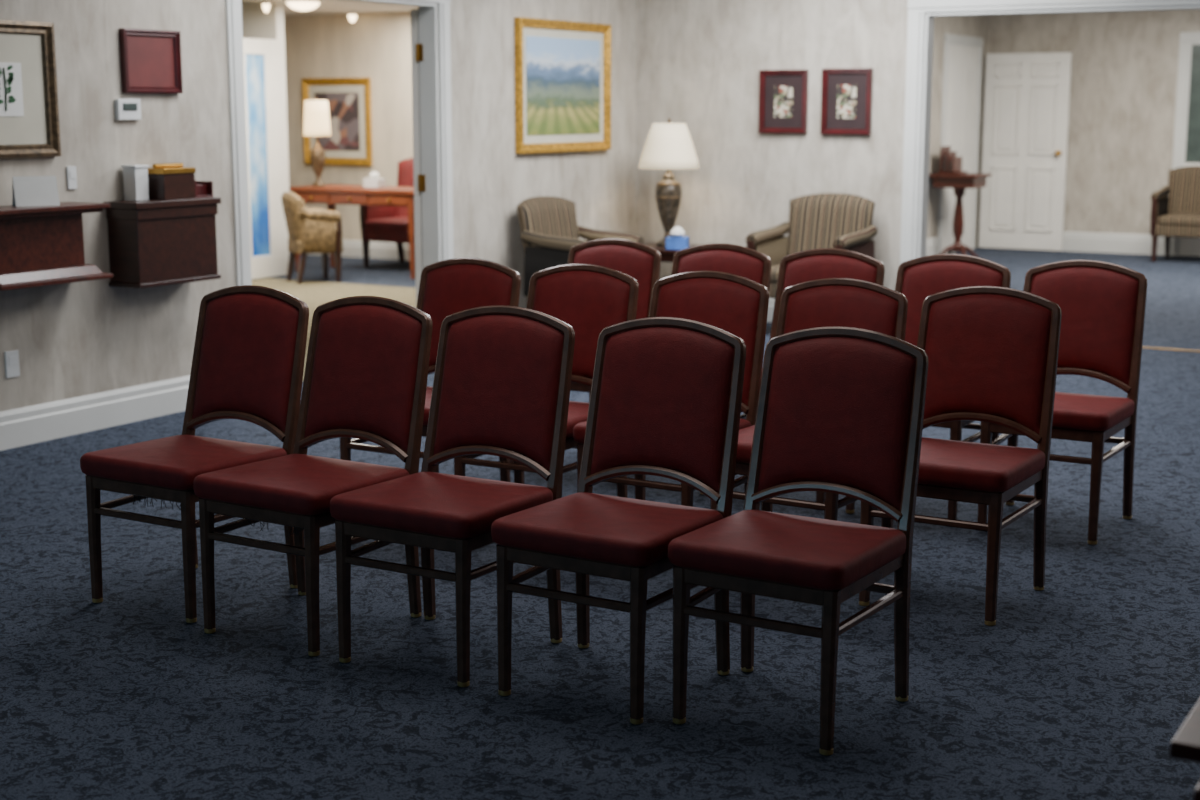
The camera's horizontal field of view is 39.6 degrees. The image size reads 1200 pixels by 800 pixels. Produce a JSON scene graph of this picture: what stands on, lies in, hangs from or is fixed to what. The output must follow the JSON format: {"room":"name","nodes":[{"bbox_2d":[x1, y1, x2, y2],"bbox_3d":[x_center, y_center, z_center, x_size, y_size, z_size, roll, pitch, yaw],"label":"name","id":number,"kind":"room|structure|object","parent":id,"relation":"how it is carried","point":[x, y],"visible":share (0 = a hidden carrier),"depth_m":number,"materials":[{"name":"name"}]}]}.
{"room":"funeral home chapel","nodes":[
{"label":"funeral home chapel","id":0,"kind":"room"},
{"bbox_2d":[241,2,288,257],"bbox_3d":[-4.135,-2.408,15.354,3.180,2.350,0.100,6,12,30],"label":"wall","id":1,"kind":"structure","parent":0,"point":[257,23],"depth_m":14.45,"materials":[{"name":"paint"}]},
{"bbox_2d":[0,0,636,411],"bbox_3d":[-3.196,-0.920,6.139,0.120,2.620,13.730,6,12,30],"label":"wall","id":2,"kind":"structure","parent":0,"point":[75,339],"depth_m":8.04,"materials":[{"name":"paint"}]},
{"bbox_2d":[4,350,19,377],"bbox_3d":[-2.557,-0.157,7.253,0.010,0.115,0.070,6,12,30],"label":"wall outlet","id":3,"kind":"object","parent":2,"relation":"attached to","point":[12,368],"visible":1,"depth_m":7.25,"materials":[{"name":"white plastic"}]},
{"bbox_2d":[0,20,60,157],"bbox_3d":[-2.525,-1.319,7.075,0.038,0.575,0.540,6,12,30],"label":"print","id":4,"kind":"object","parent":2,"relation":"attached to","point":[29,108],"visible":1,"depth_m":7.18,"materials":[{"name":"white paper"}]},
{"bbox_2d":[0,62,23,115],"bbox_3d":[-2.530,-1.319,7.079,0.004,0.225,0.190,6,12,30],"label":"artwork","id":5,"kind":"object","parent":4,"relation":"attached to","point":[11,73],"depth_m":7.11,"materials":[{"name":"paper"}]},
{"bbox_2d":[0,202,112,290],"bbox_3d":[-2.415,-0.668,7.157,0.260,0.330,0.615,6,12,30],"label":"shelf","id":6,"kind":"object","parent":2,"relation":"attached to","point":[40,245],"visible":1,"depth_m":7.11,"materials":[{"name":"brown wood"}]},
{"bbox_2d":[12,176,59,206],"bbox_3d":[-2.417,-0.894,7.134,0.180,0.126,0.090,-6,11,-29],"label":"tent card","id":7,"kind":"object","parent":6,"relation":"on","point":[26,190],"visible":1,"depth_m":7.11,"materials":[{"name":"paper"}]},
{"bbox_2d":[66,166,76,188],"bbox_3d":[-2.359,-0.993,7.446,0.012,0.100,0.050,6,12,30],"label":"light switch","id":8,"kind":"object","parent":2,"relation":"attached to","point":[71,173],"visible":1,"depth_m":7.44,"materials":[{"name":"white plastic"}]},
{"bbox_2d":[0,375,189,450],"bbox_3d":[-4.184,0.607,4.548,0.022,0.165,9.330,6,12,30],"label":"baseboard","id":9,"kind":"structure","parent":2,"relation":"attached to","point":[38,423],"depth_m":7.65,"materials":[{"name":"paint"}]},
{"bbox_2d":[114,99,140,119],"bbox_3d":[-2.175,-1.340,7.687,0.031,0.095,0.140,6,12,30],"label":"thermostat","id":10,"kind":"object","parent":2,"relation":"attached to","point":[125,109],"visible":1,"depth_m":7.67,"materials":[{"name":"white plastic"}]},
{"bbox_2d":[119,28,182,92],"bbox_3d":[-2.093,-1.581,7.785,0.033,0.290,0.360,6,12,30],"label":"wall plaque","id":11,"kind":"object","parent":2,"relation":"attached to","point":[151,60],"visible":1,"depth_m":7.78,"materials":[{"name":"red paint"}]},
{"bbox_2d":[103,197,220,288],"bbox_3d":[-2.044,-0.747,7.838,0.210,0.390,0.550,6,12,30],"label":"upper cabinet","id":12,"kind":"object","parent":2,"relation":"attached to","point":[153,243],"visible":0.92,"depth_m":7.70,"materials":[{"name":"brown wood"}]},
{"bbox_2d":[121,165,148,200],"bbox_3d":[-2.146,-1.004,7.706,0.090,0.162,0.090,6,12,30],"label":"box","id":13,"kind":"object","parent":12,"relation":"on","point":[135,177],"visible":1,"depth_m":7.68,"materials":[{"name":"white plastic"}]},
{"bbox_2d":[148,163,195,199],"bbox_3d":[-2.026,-1.029,7.830,0.150,0.166,0.210,6,12,30],"label":"box","id":14,"kind":"object","parent":12,"relation":"on","point":[166,181],"visible":0.88,"depth_m":7.76,"materials":[{"name":"brown wood"}]},
{"bbox_2d":[195,180,212,197],"bbox_3d":[-1.945,-1.012,7.973,0.140,0.085,0.120,6,12,30],"label":"holder","id":15,"kind":"object","parent":12,"relation":"on","point":[203,189],"visible":0.44,"depth_m":7.98,"materials":[{"name":"red paint"}]},
{"bbox_2d":[225,0,453,285],"bbox_3d":[-1.355,-1.215,9.137,0.027,2.160,1.885,6,12,30],"label":"trim","id":16,"kind":"structure","parent":2,"relation":"attached to","point":[234,34],"depth_m":8.41,"materials":[{"name":"paint"}]},
{"bbox_2d":[342,0,434,6],"bbox_3d":[-1.423,-2.176,8.999,0.120,0.020,1.640,6,12,30],"label":"trim","id":17,"kind":"structure","parent":2,"relation":"attached to","point":[390,2],"depth_m":9.42,"materials":[{"name":"paint"}]},
{"bbox_2d":[410,9,422,305],"bbox_3d":[-0.875,-1.359,10.300,0.045,2.020,0.860,6,12,30],"label":"leaf","id":18,"kind":"object","parent":2,"relation":"attached to","point":[413,12],"visible":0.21,"depth_m":9.90,"materials":[{"name":"paint"}]},
{"bbox_2d":[415,44,425,191],"bbox_3d":[-1.060,-1.308,9.892,0.049,1.580,0.018,6,12,30],"label":"hinges","id":19,"kind":"object","parent":2,"relation":"attached to","point":[418,47],"visible":0.68,"depth_m":9.88,"materials":[{"name":"gold metal"}]},
{"bbox_2d":[418,3,440,267],"bbox_3d":[-1.004,-1.296,9.882,0.120,2.060,0.020,6,12,30],"label":"trim","id":20,"kind":"structure","parent":2,"relation":"attached to","point":[427,16],"depth_m":9.82,"materials":[{"name":"paint"}]},
{"bbox_2d":[514,17,611,153],"bbox_3d":[-0.227,-2.054,10.928,0.050,0.840,1.140,6,12,30],"label":"landscape painting frame","id":21,"kind":"object","parent":2,"relation":"attached to","point":[562,69],"visible":1,"depth_m":10.90,"materials":[{"name":"gold metal"}]},
{"bbox_2d":[526,36,599,135],"bbox_3d":[-0.234,-2.054,10.932,0.005,0.620,0.920,6,12,30],"label":"artwork","id":22,"kind":"object","parent":21,"relation":"attached to","point":[563,72],"depth_m":10.91},
{"bbox_2d":[241,0,417,15],"bbox_3d":[-4.292,-2.922,11.217,7.170,0.100,10.620,6,12,30],"label":"ceiling","id":23,"kind":"structure","parent":0,"point":[327,6],"depth_m":15.26,"materials":[{"name":"paint"}]},
{"bbox_2d":[261,0,270,11],"bbox_3d":[-2.828,-3.334,14.121,0.077,0.097,0.077,6,12,30],"label":"ceiling light","id":24,"kind":"object","parent":23,"relation":"attached to","point":[266,3],"depth_m":14.10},
{"bbox_2d":[283,0,322,10],"bbox_3d":[-2.472,-3.292,13.882,0.330,0.097,0.330,6,12,30],"label":"ceiling light","id":25,"kind":"object","parent":23,"relation":"attached to","point":[302,5],"depth_m":13.79,"materials":[{"name":"glass"}]},
{"bbox_2d":[347,12,357,21],"bbox_3d":[-2.349,-3.632,15.807,0.099,0.097,0.099,6,12,30],"label":"ceiling light","id":26,"kind":"object","parent":23,"relation":"attached to","point":[351,15],"depth_m":15.78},
{"bbox_2d":[284,11,412,240],"bbox_3d":[-1.591,-2.498,15.864,7.050,2.350,0.120,6,12,30],"label":"wall","id":27,"kind":"structure","parent":0,"point":[376,46],"depth_m":16.15,"materials":[{"name":"paint"}]},
{"bbox_2d":[302,78,372,165],"bbox_3d":[-2.577,-2.724,16.315,0.830,0.840,0.038,6,12,30],"label":"picture","id":28,"kind":"object","parent":27,"relation":"attached to","point":[349,142],"visible":0.83,"depth_m":16.27,"materials":[{"name":"gold metal"}]},
{"bbox_2d":[314,92,359,150],"bbox_3d":[-2.574,-2.725,16.321,0.550,0.560,0.004,6,12,30],"label":"artwork","id":29,"kind":"object","parent":28,"relation":"attached to","point":[344,107],"depth_m":16.28},
{"bbox_2d":[307,240,409,259],"bbox_3d":[-1.627,-1.411,15.993,7.050,0.165,0.022,6,12,30],"label":"baseboard","id":30,"kind":"structure","parent":27,"relation":"attached to","point":[351,248],"depth_m":16.31,"materials":[{"name":"paint"}]},
{"bbox_2d":[0,247,1199,799],"bbox_3d":[-0.549,0.008,8.707,16.640,0.100,20.490,6,12,30],"label":"floor","id":31,"kind":"structure","parent":0,"point":[1081,687],"depth_m":4.46,"materials":[{"name":"blue carpet"}]},
{"bbox_2d":[80,285,308,622],"bbox_3d":[-1.214,0.134,5.058,0.462,0.919,0.572,6,12,30],"label":"banquet chair","id":32,"kind":"object","parent":31,"relation":"on","point":[248,360],"visible":0.96,"depth_m":5.10,"materials":[{"name":"brown metal"}]},
{"bbox_2d":[80,435,286,489],"bbox_3d":[-1.247,0.179,5.010,0.452,0.082,0.444,6,12,30],"label":"seat cushion","id":33,"kind":"object","parent":32,"relation":"on","point":[173,462],"depth_m":4.89,"materials":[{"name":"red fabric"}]},
{"bbox_2d":[192,293,298,432],"bbox_3d":[-1.100,-0.124,5.207,0.394,0.417,0.121,6,12,30],"label":"cushion","id":34,"kind":"object","parent":32,"relation":"on","point":[245,361],"depth_m":5.17,"materials":[{"name":"red fabric"}]},
{"bbox_2d":[243,38,287,278],"bbox_3d":[-2.927,-2.046,14.196,0.040,2.020,0.700,6,12,30],"label":"leaf","id":35,"kind":"object","parent":31,"relation":"on","point":[274,264],"visible":0.56,"depth_m":14.34,"materials":[{"name":"paint"}]},
{"bbox_2d":[245,54,269,256],"bbox_3d":[-2.922,-2.077,14.199,0.012,1.700,0.240,6,12,30],"label":"glass panel","id":36,"kind":"object","parent":35,"relation":"attached to","point":[255,85],"depth_m":14.20,"materials":[{"name":"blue glass"}]},
{"bbox_2d":[281,192,342,283],"bbox_3d":[-2.443,-1.386,14.135,0.474,0.760,0.457,-5,11,-28],"label":"armchair","id":37,"kind":"object","parent":31,"relation":"on","point":[310,230],"visible":1,"depth_m":13.97,"materials":[{"name":"beige fabric"}]},
{"bbox_2d":[193,296,432,656],"bbox_3d":[-0.807,0.186,4.767,0.462,0.919,0.572,6,12,31],"label":"banquet chair","id":38,"kind":"object","parent":31,"relation":"on","point":[366,374],"visible":0.98,"depth_m":4.81,"materials":[{"name":"leather"}]},
{"bbox_2d":[193,454,408,515],"bbox_3d":[-0.840,0.231,4.719,0.452,0.082,0.444,6,12,31],"label":"seat cushion","id":39,"kind":"object","parent":38,"relation":"on","point":[291,484],"depth_m":4.59,"materials":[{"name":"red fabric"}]},
{"bbox_2d":[304,304,421,451],"bbox_3d":[-0.692,-0.073,4.915,0.394,0.417,0.121,6,12,31],"label":"cushion","id":40,"kind":"object","parent":38,"relation":"on","point":[363,375],"depth_m":4.88,"materials":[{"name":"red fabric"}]},
{"bbox_2d":[289,184,415,278],"bbox_3d":[-2.042,-1.510,14.843,1.440,0.760,0.605,6,12,30],"label":"writing desk","id":41,"kind":"object","parent":31,"relation":"on","point":[331,195],"visible":0.69,"depth_m":14.53,"materials":[{"name":"brown wood"}]},
{"bbox_2d":[303,96,330,185],"bbox_3d":[-2.535,-2.319,14.950,0.240,0.795,0.240,6,12,30],"label":"desk lamp","id":42,"kind":"object","parent":41,"relation":"on","point":[316,112],"visible":1,"depth_m":14.85,"materials":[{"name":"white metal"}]},
{"bbox_2d":[363,172,385,186],"bbox_3d":[-2.008,-1.964,14.841,0.160,0.135,0.120,6,12,30],"label":"carton","id":43,"kind":"object","parent":41,"relation":"on","point":[374,181],"visible":1,"depth_m":14.81,"materials":[{"name":"white cardboard"}]},
{"bbox_2d":[360,158,413,267],"bbox_3d":[-1.787,-1.735,15.427,0.677,1.000,0.692,6,12,30],"label":"armchair","id":44,"kind":"object","parent":31,"relation":"on","point":[377,223],"visible":0.41,"depth_m":15.35,"materials":[{"name":"red fabric"}]},
{"bbox_2d":[340,258,520,481],"bbox_3d":[-0.610,-0.033,6.008,0.462,0.919,0.572,6,12,30],"label":"banquet chair","id":45,"kind":"object","parent":31,"relation":"on","point":[447,287],"visible":0.29,"depth_m":6.12,"materials":[{"name":"leather"}]},
{"bbox_2d":[423,386,432,425],"bbox_3d":[-0.642,0.012,5.960,0.452,0.082,0.444,6,12,30],"label":"seat cushion","id":46,"kind":"object","parent":45,"relation":"on","point":[429,389],"depth_m":5.73,"materials":[{"name":"red fabric"}]},
{"bbox_2d":[422,264,511,365],"bbox_3d":[-0.497,-0.292,6.158,0.394,0.417,0.121,6,12,30],"label":"cushion","id":47,"kind":"object","parent":45,"relation":"on","point":[447,289],"depth_m":6.15,"materials":[{"name":"red fabric"}]},
{"bbox_2d":[330,305,574,686],"bbox_3d":[-0.390,0.228,4.526,0.462,0.919,0.572,6,11,29],"label":"banquet chair","id":48,"kind":"object","parent":31,"relation":"on","point":[503,374],"visible":0.98,"depth_m":4.57,"materials":[{"name":"leather"}]},
{"bbox_2d":[330,472,552,538],"bbox_3d":[-0.421,0.273,4.478,0.452,0.082,0.444,6,11,29],"label":"seat cushion","id":49,"kind":"object","parent":48,"relation":"on","point":[420,505],"depth_m":4.35,"materials":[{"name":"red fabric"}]},
{"bbox_2d":[433,314,563,469],"bbox_3d":[-0.279,-0.031,4.678,0.394,0.417,0.121,6,11,29],"label":"cushion","id":50,"kind":"object","parent":48,"relation":"on","point":[498,385],"depth_m":4.64,"materials":[{"name":"red fabric"}]},
{"bbox_2d":[454,264,638,497],"bbox_3d":[-0.185,0.010,5.764,0.462,0.919,0.572,6,11,29],"label":"banquet chair","id":51,"kind":"object","parent":31,"relation":"on","point":[589,298],"visible":0.33,"depth_m":5.86,"materials":[{"name":"leather"}]},
{"bbox_2d":[566,401,588,438],"bbox_3d":[-0.216,0.055,5.715,0.452,0.082,0.444,6,11,29],"label":"seat cushion","id":52,"kind":"object","parent":51,"relation":"on","point":[578,411],"depth_m":5.57,"materials":[{"name":"red fabric"}]},
{"bbox_2d":[533,271,629,378],"bbox_3d":[-0.076,-0.249,5.916,0.394,0.417,0.121,6,11,29],"label":"cushion","id":53,"kind":"object","parent":51,"relation":"on","point":[590,302],"depth_m":5.87,"materials":[{"name":"red fabric"}]},
{"bbox_2d":[516,196,643,297],"bbox_3d":[-0.128,-0.829,10.575,0.676,0.900,0.637,7,12,35],"label":"accent armchair","id":54,"kind":"object","parent":31,"relation":"on","point":[549,228],"visible":0.3,"depth_m":10.49,"materials":[{"name":"fabric"}]},
{"bbox_2d":[509,238,660,462],"bbox_3d":[-0.066,-0.190,6.898,0.462,0.919,0.572,6,11,29],"label":"banquet chair","id":55,"kind":"object","parent":31,"relation":"on","point":[639,261],"visible":0.27,"depth_m":6.98,"materials":[{"name":"burgundy upholstery"},{"name":"wood"}]},
{"bbox_2d":[573,244,653,318],"bbox_3d":[0.044,-0.449,7.050,0.394,0.417,0.121,6,11,29],"label":"cushion","id":56,"kind":"object","parent":55,"relation":"on","point":[636,261],"depth_m":6.99,"materials":[{"name":"red fabric"}]},
{"bbox_2d":[491,317,745,724],"bbox_3d":[0.056,0.273,4.270,0.462,0.919,0.572,6,12,30],"label":"banquet chair","id":57,"kind":"object","parent":31,"relation":"on","point":[665,401],"visible":0.96,"depth_m":4.32,"materials":[{"name":"burgundy upholstery"},{"name":"wood"}]},
{"bbox_2d":[491,492,722,566],"bbox_3d":[0.023,0.318,4.222,0.452,0.082,0.444,6,12,30],"label":"seat cushion","id":58,"kind":"object","parent":57,"relation":"on","point":[579,529],"depth_m":4.10,"materials":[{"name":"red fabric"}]},
{"bbox_2d":[590,326,733,491],"bbox_3d":[0.170,0.015,4.419,0.394,0.417,0.121,6,12,30],"label":"cushion","id":59,"kind":"object","parent":57,"relation":"on","point":[662,397],"depth_m":4.39,"materials":[{"name":"red fabric"}]},
{"bbox_2d":[573,271,768,506],"bbox_3d":[0.241,0.053,5.519,0.462,0.919,0.572,6,12,31],"label":"banquet chair","id":60,"kind":"object","parent":31,"relation":"on","point":[737,305],"visible":0.38,"depth_m":5.58,"materials":[{"name":"burgundy upholstery"},{"name":"wood"}]},
{"bbox_2d":[573,419,751,443],"bbox_3d":[0.208,0.098,5.471,0.452,0.082,0.444,6,12,31],"label":"seat cushion","id":61,"kind":"object","parent":60,"relation":"on","point":[579,429],"depth_m":5.39,"materials":[{"name":"red fabric"}]},
{"bbox_2d":[656,278,759,404],"bbox_3d":[0.356,-0.205,5.667,0.394,0.417,0.121,6,12,31],"label":"cushion","id":62,"kind":"object","parent":60,"relation":"on","point":[731,305],"depth_m":5.61,"materials":[{"name":"red fabric"}]},
{"bbox_2d":[644,242,702,262],"bbox_3d":[0.468,-0.795,11.461,0.540,0.525,0.540,6,12,30],"label":"end table","id":63,"kind":"object","parent":31,"relation":"on","point":[666,255],"visible":0.03,"depth_m":11.16,"materials":[{"name":"brown wood"}]},
{"bbox_2d":[638,118,698,246],"bbox_3d":[0.468,-1.479,11.340,0.410,0.865,0.410,6,12,30],"label":"table lamp","id":64,"kind":"object","parent":63,"relation":"on","point":[669,145],"visible":0.96,"depth_m":11.20,"materials":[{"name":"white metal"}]},
{"bbox_2d":[666,227,688,249],"bbox_3d":[0.520,-1.088,11.178,0.140,0.150,0.120,2,10,13],"label":"tissue box","id":65,"kind":"object","parent":63,"relation":"on","point":[676,241],"visible":0.88,"depth_m":11.13,"materials":[{"name":"blue cardboard"}]},
{"bbox_2d":[671,243,770,494],"bbox_3d":[0.367,-0.146,6.649,0.462,0.919,0.572,6,12,30],"label":"banquet chair","id":66,"kind":"object","parent":31,"relation":"on","point":[745,262],"visible":0.26,"depth_m":6.77,"materials":[{"name":"burgundy upholstery"},{"name":"wood"}]},
{"bbox_2d":[677,249,763,284],"bbox_3d":[0.479,-0.405,6.800,0.394,0.417,0.121,6,12,30],"label":"cushion","id":67,"kind":"object","parent":66,"relation":"on","point":[746,263],"depth_m":6.77,"materials":[{"name":"red fabric"}]},
{"bbox_2d":[668,327,927,755],"bbox_3d":[0.489,0.307,4.077,0.462,0.919,0.572,6,12,30],"label":"banquet chair","id":68,"kind":"object","parent":31,"relation":"on","point":[840,410],"visible":1,"depth_m":4.12,"materials":[{"name":"leather"}]},
{"bbox_2d":[668,510,905,590],"bbox_3d":[0.457,0.352,4.030,0.452,0.082,0.444,6,12,30],"label":"seat cushion","id":69,"kind":"object","parent":68,"relation":"on","point":[753,550],"depth_m":3.91,"materials":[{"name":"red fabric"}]},
{"bbox_2d":[758,336,915,510],"bbox_3d":[0.604,0.049,4.226,0.394,0.417,0.121,6,12,30],"label":"cushion","id":70,"kind":"object","parent":68,"relation":"on","point":[837,414],"depth_m":4.19,"materials":[{"name":"red fabric"}]},
{"bbox_2d":[710,278,907,527],"bbox_3d":[0.660,0.096,5.277,0.462,0.919,0.572,6,12,31],"label":"banquet chair","id":71,"kind":"object","parent":31,"relation":"on","point":[827,302],"visible":0.21,"depth_m":5.37,"materials":[{"name":"fabric"}]},
{"bbox_2d":[736,425,754,463],"bbox_3d":[0.627,0.141,5.230,0.452,0.082,0.444,6,12,31],"label":"seat cushion","id":72,"kind":"object","parent":71,"relation":"on","point":[745,438],"depth_m":5.10,"materials":[{"name":"red fabric"}]},
{"bbox_2d":[784,286,897,336],"bbox_3d":[0.775,-0.163,5.426,0.394,0.417,0.121,6,12,31],"label":"cushion","id":73,"kind":"object","parent":71,"relation":"on","point":[873,308],"depth_m":5.40,"materials":[{"name":"red fabric"}]},
{"bbox_2d":[745,193,877,298],"bbox_3d":[1.391,-0.885,10.894,0.717,0.900,0.676,6,12,33],"label":"accent armchair","id":74,"kind":"object","parent":31,"relation":"on","point":[821,220],"visible":0.39,"depth_m":11.00,"materials":[{"name":"fabric"}]},
{"bbox_2d":[740,248,884,502],"bbox_3d":[0.781,-0.104,6.411,0.462,0.919,0.572,6,12,30],"label":"banquet chair","id":75,"kind":"object","parent":31,"relation":"on","point":[813,264],"visible":0.26,"depth_m":6.55,"materials":[{"name":"leather"}]},
{"bbox_2d":[783,255,876,290],"bbox_3d":[0.894,-0.363,6.561,0.394,0.417,0.121,6,12,30],"label":"cushion","id":76,"kind":"object","parent":75,"relation":"on","point":[797,269],"depth_m":6.54,"materials":[{"name":"red fabric"}]},
{"bbox_2d":[846,254,1010,519],"bbox_3d":[1.212,-0.061,6.163,0.462,0.919,0.572,6,11,29],"label":"banquet chair","id":77,"kind":"object","parent":31,"relation":"on","point":[919,278],"visible":0.3,"depth_m":6.30,"materials":[{"name":"brown metal"}]},
{"bbox_2d":[901,260,1002,345],"bbox_3d":[1.323,-0.320,6.314,0.394,0.417,0.121,6,11,29],"label":"cushion","id":78,"kind":"object","parent":77,"relation":"on","point":[920,279],"depth_m":6.32,"materials":[{"name":"red fabric"}]},
{"bbox_2d":[859,286,1061,625],"bbox_3d":[1.086,0.139,5.032,0.462,0.919,0.572,6,12,30],"label":"banquet chair","id":79,"kind":"object","parent":31,"relation":"on","point":[992,352],"visible":0.87,"depth_m":5.09,"materials":[{"name":"brown metal"}]},
{"bbox_2d":[918,437,1044,491],"bbox_3d":[1.054,0.184,4.984,0.452,0.082,0.444,6,12,30],"label":"seat cushion","id":80,"kind":"object","parent":79,"relation":"on","point":[944,465],"depth_m":4.82,"materials":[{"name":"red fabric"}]},
{"bbox_2d":[924,294,1051,433],"bbox_3d":[1.198,-0.120,5.183,0.394,0.417,0.121,6,12,30],"label":"cushion","id":81,"kind":"object","parent":79,"relation":"on","point":[989,355],"depth_m":5.15,"materials":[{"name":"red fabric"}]},
{"bbox_2d":[929,173,991,256],"bbox_3d":[3.467,-1.772,16.118,0.480,0.828,0.480,6,12,30],"label":"pedestal table","id":82,"kind":"object","parent":31,"relation":"on","point":[959,183],"visible":0.84,"depth_m":16.03,"materials":[{"name":"brown wood"}]},
{"bbox_2d":[938,146,967,173],"bbox_3d":[3.407,-2.314,16.058,0.200,0.260,0.280,6,12,30],"label":"rack","id":83,"kind":"object","parent":82,"relation":"on","point":[949,163],"visible":1,"depth_m":16.02,"materials":[{"name":"brown wood"}]},
{"bbox_2d":[978,260,1147,544],"bbox_3d":[1.640,-0.017,5.917,0.462,0.919,0.572,6,11,29],"label":"banquet chair","id":84,"kind":"object","parent":31,"relation":"on","point":[1102,305],"visible":0.67,"depth_m":5.97,"materials":[{"name":"brown metal"}]},
{"bbox_2d":[1030,267,1138,385],"bbox_3d":[1.751,-0.276,6.068,0.394,0.417,0.121,6,11,29],"label":"cushion","id":85,"kind":"object","parent":84,"relation":"on","point":[1099,332],"depth_m":6.01,"materials":[{"name":"red fabric"}]},
{"bbox_2d":[1052,392,1134,430],"bbox_3d":[1.608,0.028,5.869,0.452,0.082,0.444,6,11,29],"label":"seat cushion","id":86,"kind":"object","parent":84,"relation":"on","point":[1072,411],"depth_m":5.68,"materials":[{"name":"red fabric"}]},
{"bbox_2d":[1142,347,1199,351],"bbox_3d":[5.163,-0.141,9.249,7.100,0.006,0.030,6,12,30],"label":"trim","id":87,"kind":"structure","parent":31,"relation":"on","point":[1142,347],"depth_m":10.19,"materials":[{"name":"wood"}]},
{"bbox_2d":[1150,166,1199,261],"bbox_3d":[5.672,-1.782,15.982,0.677,0.900,0.676,6,12,30],"label":"accent armchair","id":88,"kind":"object","parent":31,"relation":"on","point":[1177,214],"visible":1,"depth_m":16.10,"materials":[{"name":"fabric"}]},
{"bbox_2d":[1170,699,1199,799],"bbox_3d":[1.316,0.751,2.621,0.700,0.550,0.700,6,12,30],"label":"side table","id":89,"kind":"object","parent":31,"relation":"on","point":[1185,745],"visible":1,"depth_m":2.46,"materials":[{"name":"brown wood"}]},
{"bbox_2d":[636,0,1165,290],"bbox_3d":[4.274,-1.531,9.602,9.230,2.620,0.120,6,12,30],"label":"wall","id":90,"kind":"structure","parent":0,"point":[699,62],"depth_m":11.36,"materials":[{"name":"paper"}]},
{"bbox_2d":[767,298,774,321],"bbox_3d":[1.117,-0.628,11.551,2.000,0.165,0.022,6,12,30],"label":"baseboard","id":91,"kind":"structure","parent":90,"relation":"attached to","point":[771,301],"depth_m":11.51,"materials":[{"name":"paint"}]},
{"bbox_2d":[758,70,808,132],"bbox_3d":[1.234,-2.010,11.228,0.345,0.420,0.038,6,12,30],"label":"floral picture","id":92,"kind":"object","parent":90,"relation":"attached to","point":[783,94],"visible":1,"depth_m":11.23,"materials":[{"name":"red paint"}]},
{"bbox_2d":[774,86,792,116],"bbox_3d":[1.237,-2.011,11.234,0.135,0.210,0.004,6,12,30],"label":"artwork","id":93,"kind":"object","parent":92,"relation":"attached to","point":[783,95],"depth_m":11.23},
{"bbox_2d":[820,68,872,134],"bbox_3d":[1.626,-1.970,11.002,0.345,0.430,0.038,6,12,30],"label":"floral picture","id":94,"kind":"object","parent":90,"relation":"attached to","point":[846,93],"visible":1,"depth_m":11.00,"materials":[{"name":"red paint"}]},
{"bbox_2d":[837,84,856,117],"bbox_3d":[1.630,-1.971,11.008,0.135,0.220,0.004,6,12,30],"label":"artwork","id":95,"kind":"object","parent":94,"relation":"attached to","point":[846,93],"depth_m":11.00},
{"bbox_2d":[917,16,933,257],"bbox_3d":[2.120,-1.464,10.892,0.020,2.040,0.120,6,12,30],"label":"trim","id":96,"kind":"structure","parent":90,"relation":"attached to","point":[929,20],"depth_m":10.83,"materials":[{"name":"paint"}]},
{"bbox_2d":[900,0,1199,263],"bbox_3d":[5.100,-1.210,9.082,7.230,2.170,0.027,6,12,30],"label":"trim","id":97,"kind":"structure","parent":90,"relation":"attached to","point":[917,9],"depth_m":10.72,"materials":[{"name":"paint"}]},
{"bbox_2d":[925,5,1199,15],"bbox_3d":[5.185,-2.167,8.949,7.120,0.020,0.120,6,12,30],"label":"trim","id":98,"kind":"structure","parent":90,"relation":"attached to","point":[1167,7],"depth_m":10.23,"materials":[{"name":"paint"}]},
{"bbox_2d":[927,15,987,253],"bbox_3d":[2.310,-2.422,14.656,0.120,2.620,6.760,6,12,30],"label":"wall","id":99,"kind":"structure","parent":0,"point":[972,25],"depth_m":16.25,"materials":[{"name":"paint"}]},
{"bbox_2d":[926,237,938,255],"bbox_3d":[2.000,-1.114,14.206,0.022,0.200,5.290,6,12,30],"label":"baseboard","id":100,"kind":"structure","parent":99,"relation":"attached to","point":[932,248],"depth_m":16.30,"materials":[{"name":"paint"}]},
{"bbox_2d":[942,45,978,253],"bbox_3d":[3.624,-2.515,16.782,0.019,2.055,0.950,6,12,30],"label":"door","id":101,"kind":"structure","parent":99,"relation":"attached to","point":[962,60],"depth_m":16.73,"materials":[{"name":"paint"}]},
{"bbox_2d":[937,34,983,253],"bbox_3d":[3.627,-2.561,16.772,0.027,2.160,1.150,6,12,30],"label":"trim","id":102,"kind":"structure","parent":99,"relation":"attached to","point":[949,39],"depth_m":16.46,"materials":[{"name":"paint"}]},
{"bbox_2d":[986,9,1199,256],"bbox_3d":[7.853,-2.527,15.253,8.840,2.620,0.120,6,12,30],"label":"wall","id":103,"kind":"structure","parent":0,"point":[1124,67],"depth_m":16.74,"materials":[{"name":"paint"}]},
{"bbox_2d":[979,52,1071,250],"bbox_3d":[4.338,-2.540,17.083,0.870,1.990,0.121,6,12,30],"label":"door","id":104,"kind":"structure","parent":103,"relation":"attached to","point":[1027,96],"depth_m":17.08,"materials":[{"name":"paint"}]},
{"bbox_2d":[978,231,1164,254],"bbox_3d":[4.851,-1.626,17.109,1.970,0.200,0.022,6,12,30],"label":"baseboard","id":105,"kind":"structure","parent":103,"relation":"attached to","point":[1072,241],"depth_m":16.91,"materials":[{"name":"paint"}]},
{"bbox_2d":[1170,32,1199,255],"bbox_3d":[6.361,-2.447,16.066,1.610,2.180,0.027,6,12,30],"label":"trim","id":106,"kind":"structure","parent":103,"relation":"attached to","point":[1187,39],"depth_m":16.36,"materials":[{"name":"paint"}]},
{"bbox_2d":[1179,44,1199,255],"bbox_3d":[6.362,-2.391,16.078,1.370,2.055,0.021,6,12,30],"label":"leaf","id":107,"kind":"object","parent":103,"relation":"attached to","point":[1188,246],"visible":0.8,"depth_m":16.35,"materials":[{"name":"paint"}]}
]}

